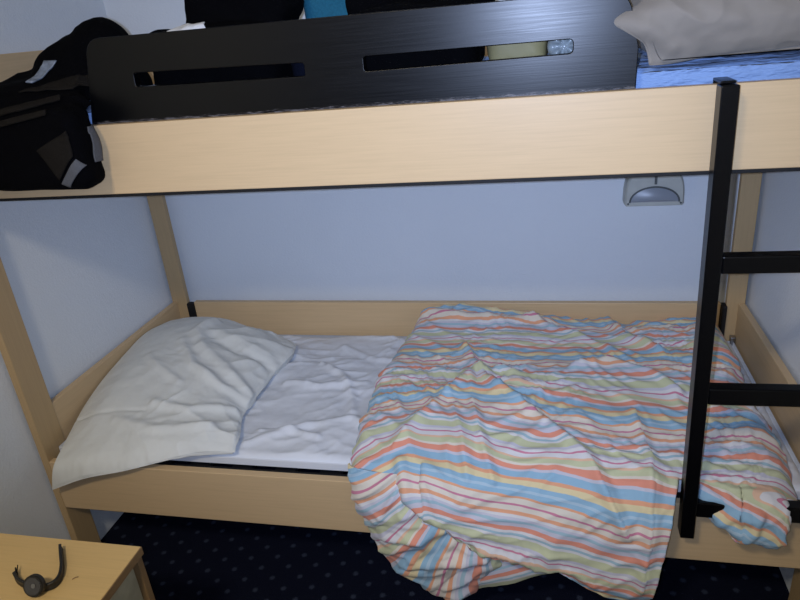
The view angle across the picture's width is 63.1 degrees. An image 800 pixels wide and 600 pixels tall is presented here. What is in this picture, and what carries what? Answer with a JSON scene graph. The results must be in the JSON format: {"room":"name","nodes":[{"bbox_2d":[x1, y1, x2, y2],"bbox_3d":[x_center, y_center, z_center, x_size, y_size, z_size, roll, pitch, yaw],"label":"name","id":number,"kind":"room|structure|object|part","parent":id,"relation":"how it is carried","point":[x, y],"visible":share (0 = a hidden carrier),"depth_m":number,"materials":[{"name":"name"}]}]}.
{"room":"bunk bedroom","nodes":[
{"label":"bunk bedroom","id":0,"kind":"room"},
{"bbox_2d":[0,0,172,539],"bbox_3d":[-1.347,0.053,0.778,0.100,2.500,3.645,0,24,13],"label":"wall","id":1,"kind":"structure","parent":0,"point":[84,275],"depth_m":1.96,"materials":[{"name":"paint"}]},
{"bbox_2d":[103,0,739,301],"bbox_3d":[0.067,-0.668,2.116,2.060,2.500,0.100,0,24,13],"label":"wall","id":2,"kind":"structure","parent":0,"point":[554,240],"depth_m":2.24,"materials":[{"name":"paint"}]},
{"bbox_2d":[622,176,683,206],"bbox_3d":[0.780,-0.358,1.999,0.174,0.132,0.071,0,24,13],"label":"wall lamp","id":3,"kind":"object","parent":2,"relation":"attached to","point":[659,190],"visible":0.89,"depth_m":1.98,"materials":[{"name":"grey plastic"}]},
{"bbox_2d":[101,460,788,599],"bbox_3d":[-0.179,1.222,1.050,2.260,0.060,3.650,0,24,13],"label":"floor","id":4,"kind":"structure","parent":0,"point":[184,558],"depth_m":1.94,"materials":[{"name":"blue carpet"}]},
{"bbox_2d":[0,533,154,599],"bbox_3d":[-0.861,0.854,1.346,0.578,0.500,0.480,0,24,13],"label":"nightstand","id":5,"kind":"object","parent":4,"relation":"on","point":[104,571],"visible":1,"depth_m":1.37,"materials":[{"name":"yellow laminate"}]},
{"bbox_2d":[12,544,64,596],"bbox_3d":[-0.735,0.550,1.331,0.098,0.043,0.119,-20,27,-30],"label":"wristwatch","id":6,"kind":"object","parent":5,"relation":"on","point":[34,585],"visible":1,"depth_m":1.29,"materials":[{"name":"black rubber"}]},
{"bbox_3d":[-0.609,0.866,1.286,0.016,0.480,0.456,0,24,13],"label":"panel","id":7,"kind":"part","parent":5,"relation":"part of","materials":[{"name":"laminate"}]},
{"bbox_3d":[-0.814,0.769,1.555,0.566,0.480,0.016,0,24,13],"label":"panel","id":8,"kind":"part","parent":5,"relation":"part of","materials":[{"name":"brown wood"}]},
{"bbox_2d":[0,0,799,599],"bbox_3d":[0.013,-0.015,1.884,2.040,1.502,0.822,0,24,13],"label":"bunk bed","id":9,"kind":"object","parent":4,"relation":"on","point":[580,113],"visible":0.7,"depth_m":1.33,"materials":[{"name":"brown wood"}]},
{"bbox_3d":[-1.045,0.140,1.781,0.023,1.490,0.082,0,24,13],"label":"post","id":10,"kind":"part","parent":9,"relation":"part of","materials":[{"name":"brown wood"}]},
{"bbox_3d":[-0.870,-0.174,2.462,0.062,1.490,0.022,0,24,13],"label":"post","id":11,"kind":"part","parent":9,"relation":"part of","materials":[{"name":"brown wood"}]},
{"bbox_3d":[-0.114,-0.311,1.328,1.993,0.152,0.022,0,24,13],"label":"rail","id":12,"kind":"part","parent":9,"relation":"part of","materials":[{"name":"brown wood"}]},
{"bbox_3d":[-0.030,0.540,1.699,1.993,0.166,0.022,0,24,13],"label":"rail","id":13,"kind":"part","parent":9,"relation":"part of","materials":[{"name":"brown wood"}]},
{"bbox_2d":[59,335,799,499],"bbox_3d":[0.042,0.281,2.018,1.987,0.062,0.735,0,24,13],"label":"mattress","id":14,"kind":"object","parent":9,"relation":"on","point":[308,414],"visible":0.17,"depth_m":1.97,"materials":[{"name":"white fabric"}]},
{"bbox_2d":[52,317,295,489],"bbox_3d":[-0.669,0.275,2.103,0.586,0.252,0.781,0,24,13],"label":"pillow","id":15,"kind":"object","parent":14,"relation":"on","point":[186,387],"visible":1,"depth_m":1.95,"materials":[{"name":"white fabric"}]},
{"bbox_2d":[347,302,797,599],"bbox_3d":[0.455,0.399,1.908,1.066,0.490,0.922,0,24,13],"label":"duvet","id":16,"kind":"object","parent":14,"relation":"on","point":[496,446],"visible":0.96,"depth_m":1.60,"materials":[{"name":"fabric"}]},
{"bbox_2d":[86,48,799,123],"bbox_3d":[-0.035,-0.509,1.673,1.987,0.146,0.736,0,24,13],"label":"mattress","id":17,"kind":"object","parent":9,"relation":"on","point":[781,64],"visible":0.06,"depth_m":1.19,"materials":[{"name":"blue fabric"}]},
{"bbox_2d":[0,17,152,190],"bbox_3d":[-0.825,-0.460,1.520,0.514,0.338,0.406,0,24,13],"label":"rucksack","id":18,"kind":"object","parent":17,"relation":"on","point":[48,140],"visible":0.86,"depth_m":1.38,"materials":[{"name":"black fabric"}]},
{"bbox_2d":[25,60,56,82],"bbox_3d":[-0.779,-0.495,1.411,0.028,0.042,0.073,13,29,36],"label":"print","id":19,"kind":"object","parent":18,"relation":"on","point":[45,71],"depth_m":1.42},
{"bbox_3d":[-0.731,-0.457,1.383,0.147,0.029,0.039,-17,26,-24],"label":"panel","id":20,"kind":"part","parent":18,"relation":"part of","materials":[{"name":"black fabric"}]},
{"bbox_3d":[-0.683,-0.264,1.361,0.064,0.060,0.016,-5,23,2],"label":"trim","id":21,"kind":"part","parent":18,"relation":"part of","materials":[{"name":"grey fabric"}]},
{"bbox_3d":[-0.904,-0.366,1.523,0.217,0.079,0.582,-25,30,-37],"label":"trim","id":22,"kind":"part","parent":18,"relation":"part of","materials":[{"name":"grey fabric"}]},
{"bbox_2d":[150,0,303,84],"bbox_3d":[-0.392,-0.599,1.464,0.321,0.219,0.239,0,24,13],"label":"jacket","id":23,"kind":"object","parent":17,"relation":"on","point":[215,13],"visible":0.36,"depth_m":1.41,"materials":[{"name":"fabric"}]},
{"bbox_2d":[166,22,204,31],"bbox_3d":[-0.442,-0.560,1.355,0.105,0.028,0.034,3,25,19],"label":"tissue","id":24,"kind":"object","parent":23,"relation":"on","point":[187,26],"visible":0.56,"depth_m":1.34,"materials":[{"name":"white paper"}]},
{"bbox_2d":[291,63,304,75],"bbox_3d":[-0.160,-0.532,1.416,0.132,0.093,0.160,0,24,13],"label":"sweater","id":25,"kind":"object","parent":17,"relation":"on","point":[298,69],"visible":0.03,"depth_m":1.36,"materials":[{"name":"fabric"}]},
{"bbox_2d":[304,0,347,18],"bbox_3d":[-0.137,-0.660,1.592,0.164,0.182,0.115,0,24,13],"label":"towel","id":26,"kind":"object","parent":17,"relation":"on","point":[312,8],"visible":0.12,"depth_m":1.53,"materials":[{"name":"fabric"}]},
{"bbox_2d":[345,0,494,69],"bbox_3d":[0.041,-0.575,1.377,0.314,0.166,0.243,0,24,13],"label":"trousers","id":27,"kind":"object","parent":17,"relation":"on","point":[389,61],"visible":0.27,"depth_m":1.29,"materials":[{"name":"fabric"}]},
{"bbox_2d":[487,41,547,59],"bbox_3d":[0.240,-0.527,1.328,0.122,0.084,0.123,0,24,13],"label":"paper bag","id":28,"kind":"object","parent":17,"relation":"on","point":[533,48],"visible":0.18,"depth_m":1.28,"materials":[{"name":"beige paper"}]},
{"bbox_2d":[547,39,572,54],"bbox_3d":[0.335,-0.527,1.335,0.064,0.064,0.233,0,24,13],"label":"plastic bottle","id":29,"kind":"object","parent":17,"relation":"on","point":[557,46],"visible":0.42,"depth_m":1.24,"materials":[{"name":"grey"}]},
{"bbox_2d":[614,0,799,65],"bbox_3d":[0.651,-0.599,1.287,0.478,0.200,0.488,0,24,13],"label":"pillow","id":30,"kind":"object","parent":17,"relation":"on","point":[669,31],"visible":0.98,"depth_m":1.12,"materials":[{"name":"white fabric"}]},
{"bbox_2d":[678,77,799,538],"bbox_3d":[0.744,0.071,1.285,0.306,0.988,0.082,0,24,13],"label":"ladder","id":31,"kind":"object","parent":9,"relation":"hanging from","point":[715,262],"visible":0.91,"depth_m":1.26,"materials":[{"name":"black metal"}]},
{"bbox_3d":[1.062,-0.171,2.022,0.055,1.490,0.022,0,24,13],"label":"post","id":32,"kind":"part","parent":9,"relation":"part of","materials":[{"name":"brown wood"}]},
{"bbox_3d":[0.921,0.143,1.333,0.023,1.490,0.082,0,24,13],"label":"post","id":33,"kind":"part","parent":9,"relation":"part of","materials":[{"name":"brown wood"}]},
{"bbox_2d":[745,171,799,592],"bbox_3d":[0.759,0.056,0.299,0.100,2.500,3.645,0,24,13],"label":"wall","id":34,"kind":"structure","parent":0,"point":[773,299],"depth_m":1.79,"materials":[{"name":"paint"}]}
]}

